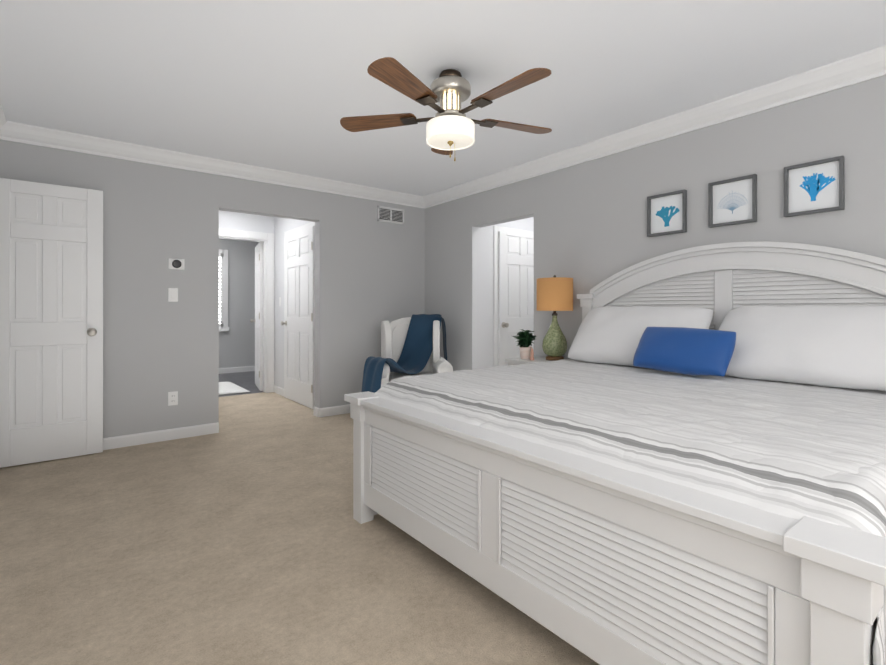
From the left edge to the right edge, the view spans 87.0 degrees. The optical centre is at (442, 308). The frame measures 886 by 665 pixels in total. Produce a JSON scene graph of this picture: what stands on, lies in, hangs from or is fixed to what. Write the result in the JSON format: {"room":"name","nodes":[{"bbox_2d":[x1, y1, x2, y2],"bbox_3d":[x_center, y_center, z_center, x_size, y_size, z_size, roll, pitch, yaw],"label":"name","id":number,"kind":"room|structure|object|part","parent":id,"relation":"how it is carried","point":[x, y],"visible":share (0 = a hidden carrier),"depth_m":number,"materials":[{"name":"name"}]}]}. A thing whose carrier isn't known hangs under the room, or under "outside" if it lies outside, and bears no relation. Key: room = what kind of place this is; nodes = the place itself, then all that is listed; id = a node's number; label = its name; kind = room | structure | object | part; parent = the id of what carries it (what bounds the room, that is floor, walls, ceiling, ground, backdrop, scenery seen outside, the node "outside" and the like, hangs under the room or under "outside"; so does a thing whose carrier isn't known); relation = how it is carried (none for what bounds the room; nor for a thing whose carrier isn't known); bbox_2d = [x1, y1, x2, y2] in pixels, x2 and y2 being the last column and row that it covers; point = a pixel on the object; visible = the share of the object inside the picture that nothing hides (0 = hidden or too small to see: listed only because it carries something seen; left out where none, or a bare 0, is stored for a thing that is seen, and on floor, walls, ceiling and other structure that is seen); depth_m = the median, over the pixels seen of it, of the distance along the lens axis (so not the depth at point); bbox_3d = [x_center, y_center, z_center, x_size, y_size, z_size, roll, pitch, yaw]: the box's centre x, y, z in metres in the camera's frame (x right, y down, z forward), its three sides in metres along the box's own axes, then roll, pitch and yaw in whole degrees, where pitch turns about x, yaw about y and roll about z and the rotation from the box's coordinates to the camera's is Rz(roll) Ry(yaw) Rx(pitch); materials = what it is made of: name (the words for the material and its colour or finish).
{"room":"bedroom","nodes":[
{"label":"bedroom","id":0,"kind":"room"},
{"bbox_2d":[219,239,258,367],"bbox_3d":[-4.030,-0.094,7.983,3.240,2.440,0.120,0,0,-38],"label":"wall","id":1,"kind":"structure","parent":0,"point":[237,344],"depth_m":8.24,"materials":[{"name":"grey paint"}]},
{"bbox_2d":[219,249,228,330],"bbox_3d":[-4.120,-0.310,7.806,1.020,1.410,0.053,0,0,-38],"label":"window shutters","id":2,"kind":"object","parent":1,"relation":"attached to","point":[223,290],"visible":0.23,"depth_m":8.05,"materials":[{"name":"white wood"}]},
{"bbox_2d":[219,366,254,373],"bbox_3d":[-3.988,1.080,7.928,3.000,0.092,0.016,0,0,-38],"label":"baseboard","id":3,"kind":"structure","parent":1,"relation":"attached to","point":[247,368],"depth_m":8.20,"materials":[{"name":"white wood"}]},
{"bbox_2d":[219,371,262,396],"bbox_3d":[-3.071,1.175,7.405,5.800,0.100,2.650,0,0,-38],"label":"floor","id":4,"kind":"structure","parent":0,"point":[245,380],"depth_m":7.28,"materials":[{"name":"tile"}]},
{"bbox_2d":[219,382,249,394],"bbox_3d":[-3.230,1.113,6.455,0.780,0.022,1.050,0,0,-38],"label":"bath mat","id":5,"kind":"object","parent":4,"relation":"on","point":[228,388],"visible":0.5,"depth_m":6.42,"materials":[{"name":"white fabric"}]},
{"bbox_2d":[219,210,272,238],"bbox_3d":[-2.771,-0.097,5.959,1.170,2.440,0.120,0,0,-38],"label":"wall","id":6,"kind":"structure","parent":0,"point":[227,220],"depth_m":6.05,"materials":[{"name":"white paint"}]},
{"bbox_2d":[219,228,273,392],"bbox_3d":[-2.675,0.060,6.022,0.950,2.125,0.140,0,0,-38],"label":"door frame","id":7,"kind":"structure","parent":6,"relation":"attached to","point":[267,239],"depth_m":6.21,"materials":[{"name":"white wood"}]},
{"bbox_2d":[250,242,262,390],"bbox_3d":[-2.616,0.106,6.626,0.169,2.020,0.726,0,0,-27],"label":"bathroom door","id":8,"kind":"structure","parent":6,"relation":"in","point":[258,320],"depth_m":6.35,"materials":[{"name":"white wood"}]},
{"bbox_2d":[273,217,314,388],"bbox_3d":[-1.751,-0.098,5.710,0.130,2.440,1.770,0,0,-38],"label":"wall","id":9,"kind":"structure","parent":0,"point":[277,227],"depth_m":6.12,"materials":[{"name":"white paint"}]},
{"bbox_2d":[274,385,283,395],"bbox_3d":[-2.146,1.077,6.110,0.016,0.092,0.410,0,0,-38],"label":"baseboard","id":10,"kind":"structure","parent":9,"relation":"attached to","point":[278,390],"depth_m":6.09,"materials":[{"name":"white wood"}]},
{"bbox_2d":[281,226,314,408],"bbox_3d":[-1.729,0.104,5.501,0.102,2.020,0.906,0,0,-38],"label":"hall door","id":11,"kind":"structure","parent":9,"relation":"in","point":[298,323],"depth_m":5.46,"materials":[{"name":"white wood"}]},
{"bbox_2d":[284,222,314,235],"bbox_3d":[-1.694,0.077,5.532,0.017,2.090,1.020,0,0,-38],"label":"door frame","id":12,"kind":"structure","parent":9,"relation":"attached to","point":[300,228],"depth_m":5.51,"materials":[{"name":"white wood"}]},
{"bbox_2d":[0,392,599,664],"bbox_3d":[-0.157,1.168,2.702,7.000,0.100,8.350,0,0,-38],"label":"floor carpet","id":13,"kind":"object","parent":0,"point":[242,537],"visible":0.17,"depth_m":2.01,"materials":[{"name":"beige carpet"}]},
{"bbox_2d":[362,314,452,392],"bbox_3d":[-0.377,0.591,4.734,0.901,1.060,0.938,0,0,-7],"label":"chair","id":14,"kind":"object","parent":13,"relation":"on","point":[410,346],"visible":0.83,"depth_m":4.84,"materials":[{"name":"white fabric"}]},
{"bbox_2d":[505,356,549,364],"bbox_3d":[0.810,0.774,3.903,0.418,0.692,0.450,0,0,-38],"label":"nightstand","id":15,"kind":"object","parent":13,"relation":"on","point":[514,361],"visible":0.1,"depth_m":3.90,"materials":[{"name":"white wood"}]},
{"bbox_2d":[513,329,536,358],"bbox_3d":[0.689,0.303,3.996,0.243,0.249,0.187,0,0,-38],"label":"plant","id":16,"kind":"object","parent":15,"relation":"on","point":[526,338],"visible":1,"depth_m":3.93,"materials":[{"name":"green plant"}]},
{"bbox_2d":[530,348,533,359],"bbox_3d":[0.737,0.378,3.858,0.036,0.100,0.036,0,0,-38],"label":"figurine","id":17,"kind":"object","parent":15,"relation":"on","point":[532,355],"visible":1,"depth_m":3.85,"materials":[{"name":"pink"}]},
{"bbox_2d":[537,275,572,360],"bbox_3d":[0.928,0.075,3.882,0.296,0.705,0.296,0,0,-38],"label":"lamp","id":18,"kind":"object","parent":15,"relation":"on","point":[554,293],"visible":0.98,"depth_m":3.79,"materials":[{"name":"green ceramic"},{"name":"tan fabric"},{"name":"dark metal"}]},
{"bbox_2d":[344,241,885,664],"bbox_3d":[0.978,0.356,2.321,2.163,1.523,2.120,0,0,-38],"label":"bed","id":19,"kind":"object","parent":13,"relation":"on","point":[678,457],"visible":1,"depth_m":1.58,"materials":[{"name":"white wood"}]},
{"bbox_3d":[0.184,0.787,1.700,0.148,0.660,2.120,0,0,-38],"label":"footboard","id":20,"kind":"part","parent":19,"relation":"part of","materials":[{"name":"white wood"}]},
{"bbox_2d":[568,306,712,366],"bbox_3d":[1.292,0.185,3.147,0.895,0.483,0.213,0,-42,50],"label":"pillow","id":21,"kind":"object","parent":19,"relation":"on","point":[607,335],"depth_m":3.11,"materials":[{"name":"white fabric"}]},
{"bbox_2d":[633,327,735,375],"bbox_3d":[1.354,0.238,2.649,0.518,0.284,0.130,3,-31,50],"label":"pillow","id":22,"kind":"object","parent":19,"relation":"on","point":[681,350],"depth_m":2.58,"materials":[{"name":"blue fabric"}]},
{"bbox_3d":[1.773,0.357,2.943,0.145,1.523,2.110,0,0,-38],"label":"headboard","id":23,"kind":"part","parent":19,"relation":"part of","materials":[{"name":"white wood"}]},
{"bbox_2d":[719,305,885,390],"bbox_3d":[1.874,0.184,2.403,0.213,0.483,0.895,48,-26,-26],"label":"pillow","id":24,"kind":"object","parent":19,"relation":"on","point":[812,346],"depth_m":2.30,"materials":[{"name":"white fabric"}]},
{"bbox_2d":[0,75,885,437],"bbox_3d":[0.287,-0.103,2.080,6.470,2.440,6.460,0,0,-38],"label":"wall","id":25,"kind":"structure","parent":0,"point":[590,231],"depth_m":3.91,"materials":[{"name":"grey paint"}]},
{"bbox_2d":[0,105,11,140],"bbox_3d":[-1.248,-1.267,0.881,0.092,0.116,6.220,0,0,-38],"label":"crown molding","id":26,"kind":"structure","parent":25,"relation":"attached to","point":[5,126],"depth_m":3.31,"materials":[{"name":"white"}]},
{"bbox_2d":[0,178,102,467],"bbox_3d":[-2.886,0.101,3.425,0.636,2.020,0.169,0,0,-38],"label":"door","id":27,"kind":"structure","parent":25,"relation":"in","point":[51,321],"depth_m":3.42,"materials":[{"name":"white wood"}]},
{"bbox_2d":[103,422,218,449],"bbox_3d":[-2.608,1.074,3.752,1.490,0.092,0.016,0,0,-38],"label":"baseboard","id":28,"kind":"structure","parent":25,"relation":"attached to","point":[152,437],"depth_m":3.92,"materials":[{"name":"white wood"}]},
{"bbox_2d":[168,391,177,405],"bbox_3d":[-2.307,0.770,3.992,0.072,0.116,0.010,0,0,-38],"label":"electrical outlet plate","id":29,"kind":"object","parent":25,"relation":"attached to","point":[172,398],"visible":1,"depth_m":3.99,"materials":[{"name":"white plastic"}]},
{"bbox_2d":[168,288,177,301],"bbox_3d":[-2.306,-0.115,3.992,0.072,0.116,0.013,0,0,-38],"label":"light switch","id":30,"kind":"object","parent":25,"relation":"attached to","point":[172,294],"visible":1,"depth_m":3.99,"materials":[{"name":"white plastic"}]},
{"bbox_2d":[168,258,183,269],"bbox_3d":[-2.280,-0.380,4.000,0.120,0.090,0.030,0,0,-38],"label":"thermostat","id":31,"kind":"object","parent":25,"relation":"attached to","point":[175,263],"visible":1,"depth_m":3.99,"materials":[{"name":"white plastic"}]},
{"bbox_2d":[12,122,423,207],"bbox_3d":[-1.683,-1.262,4.431,3.540,0.116,0.092,0,0,-38],"label":"crown molding","id":32,"kind":"structure","parent":25,"relation":"attached to","point":[21,133],"depth_m":4.04,"materials":[{"name":"white"}]},
{"bbox_2d":[317,404,349,417],"bbox_3d":[-0.747,1.076,5.207,1.346,0.092,0.016,0,0,-38],"label":"baseboard","id":33,"kind":"structure","parent":25,"relation":"attached to","point":[342,409],"depth_m":4.89,"materials":[{"name":"white wood"}]},
{"bbox_2d":[377,206,403,223],"bbox_3d":[-0.592,-1.063,5.333,0.350,0.170,0.012,0,0,-38],"label":"air vent","id":34,"kind":"object","parent":25,"relation":"in","point":[390,215],"visible":1,"depth_m":5.32,"materials":[{"name":"white metal"}]},
{"bbox_2d":[424,45,885,208],"bbox_3d":[1.657,-1.263,3.153,0.092,0.116,6.220,0,0,-38],"label":"crown molding","id":35,"kind":"structure","parent":25,"relation":"attached to","point":[859,68],"depth_m":3.09,"materials":[{"name":"white"}]},
{"bbox_2d":[647,189,686,236],"bbox_3d":[1.577,-0.666,3.299,0.034,0.290,0.270,0,0,-38],"label":"picture","id":36,"kind":"object","parent":25,"relation":"attached to","point":[666,213],"visible":1,"depth_m":3.30,"materials":[{"name":"grey paper"}]},
{"bbox_2d":[652,195,681,231],"bbox_3d":[1.583,-0.666,3.303,0.001,0.232,0.212,0,0,-38],"label":"art","id":37,"kind":"object","parent":36,"relation":"attached to","point":[666,209],"depth_m":3.30,"materials":[{"name":"white paper"}]},
{"bbox_2d":[708,174,756,227],"bbox_3d":[1.836,-0.677,2.968,0.034,0.290,0.270,0,0,-38],"label":"picture","id":38,"kind":"object","parent":25,"relation":"attached to","point":[732,201],"visible":1,"depth_m":2.97,"materials":[{"name":"grey"}]},
{"bbox_2d":[715,180,750,222],"bbox_3d":[1.841,-0.677,2.972,0.001,0.232,0.212,0,0,-38],"label":"art","id":39,"kind":"object","parent":38,"relation":"attached to","point":[732,198],"depth_m":2.97,"materials":[{"name":"white paper"}]},
{"bbox_2d":[784,155,844,216],"bbox_3d":[2.092,-0.682,2.641,0.034,0.290,0.270,0,0,-38],"label":"picture","id":40,"kind":"object","parent":25,"relation":"attached to","point":[814,187],"visible":1,"depth_m":2.64,"materials":[{"name":"grey"}]},
{"bbox_2d":[791,163,836,210],"bbox_3d":[2.097,-0.682,2.645,0.001,0.232,0.212,0,0,-38],"label":"art","id":41,"kind":"object","parent":40,"relation":"attached to","point":[813,187],"depth_m":2.64,"materials":[{"name":"white paper"}]},
{"bbox_2d":[0,0,885,195],"bbox_3d":[-0.973,-1.371,3.750,7.000,0.100,11.000,0,0,-38],"label":"ceiling","id":42,"kind":"structure","parent":0,"point":[284,85],"depth_m":2.55,"materials":[{"name":"white paint"}]},
{"bbox_2d":[340,57,551,160],"bbox_3d":[0.077,-1.076,2.605,1.273,0.491,1.236,0,0,-38],"label":"fan","id":43,"kind":"object","parent":42,"relation":"hanging from","point":[450,126],"visible":1,"depth_m":2.54,"materials":[{"name":"brown wood"}]},
{"bbox_3d":[-0.379,-1.091,2.736,0.465,0.008,0.152,0,-10,13],"label":"blade","id":44,"kind":"part","parent":43,"relation":"part of","materials":[{"name":"brown wood"}]},
{"bbox_3d":[-0.182,-1.092,2.267,0.152,0.008,0.465,-12,-6,31],"label":"blade","id":45,"kind":"part","parent":43,"relation":"part of","materials":[{"name":"brown wood"}]},
{"bbox_3d":[0.007,-1.090,3.067,0.152,0.008,0.465,10,-1,-5],"label":"blade","id":46,"kind":"part","parent":43,"relation":"part of","materials":[{"name":"brown wood"}]},
{"bbox_3d":[0.325,-1.091,2.308,0.152,0.008,0.465,-13,8,-40],"label":"blade","id":47,"kind":"part","parent":43,"relation":"part of","materials":[{"name":"brown wood"}]},
{"bbox_3d":[0.441,-1.091,2.803,0.465,0.008,0.152,0,10,-23],"label":"blade","id":48,"kind":"part","parent":43,"relation":"part of","materials":[{"name":"brown wood"}]},
{"bbox_2d":[472,217,533,369],"bbox_3d":[0.830,-0.098,5.358,1.320,2.440,0.004,0,0,-38],"label":"wall","id":49,"kind":"structure","parent":0,"point":[482,297],"depth_m":5.04,"materials":[{"name":"white paint"}]},
{"bbox_2d":[494,226,533,365],"bbox_3d":[0.906,0.107,5.404,0.880,2.030,0.016,0,0,-38],"label":"door frame","id":50,"kind":"structure","parent":49,"relation":"attached to","point":[497,229],"depth_m":5.15,"materials":[{"name":"white wood"}]},
{"bbox_2d":[498,232,533,365],"bbox_3d":[0.937,0.134,5.368,0.766,1.960,0.102,0,0,-38],"label":"closet door","id":51,"kind":"structure","parent":49,"relation":"in","point":[515,283],"depth_m":5.29,"materials":[{"name":"white wood"}]}
]}

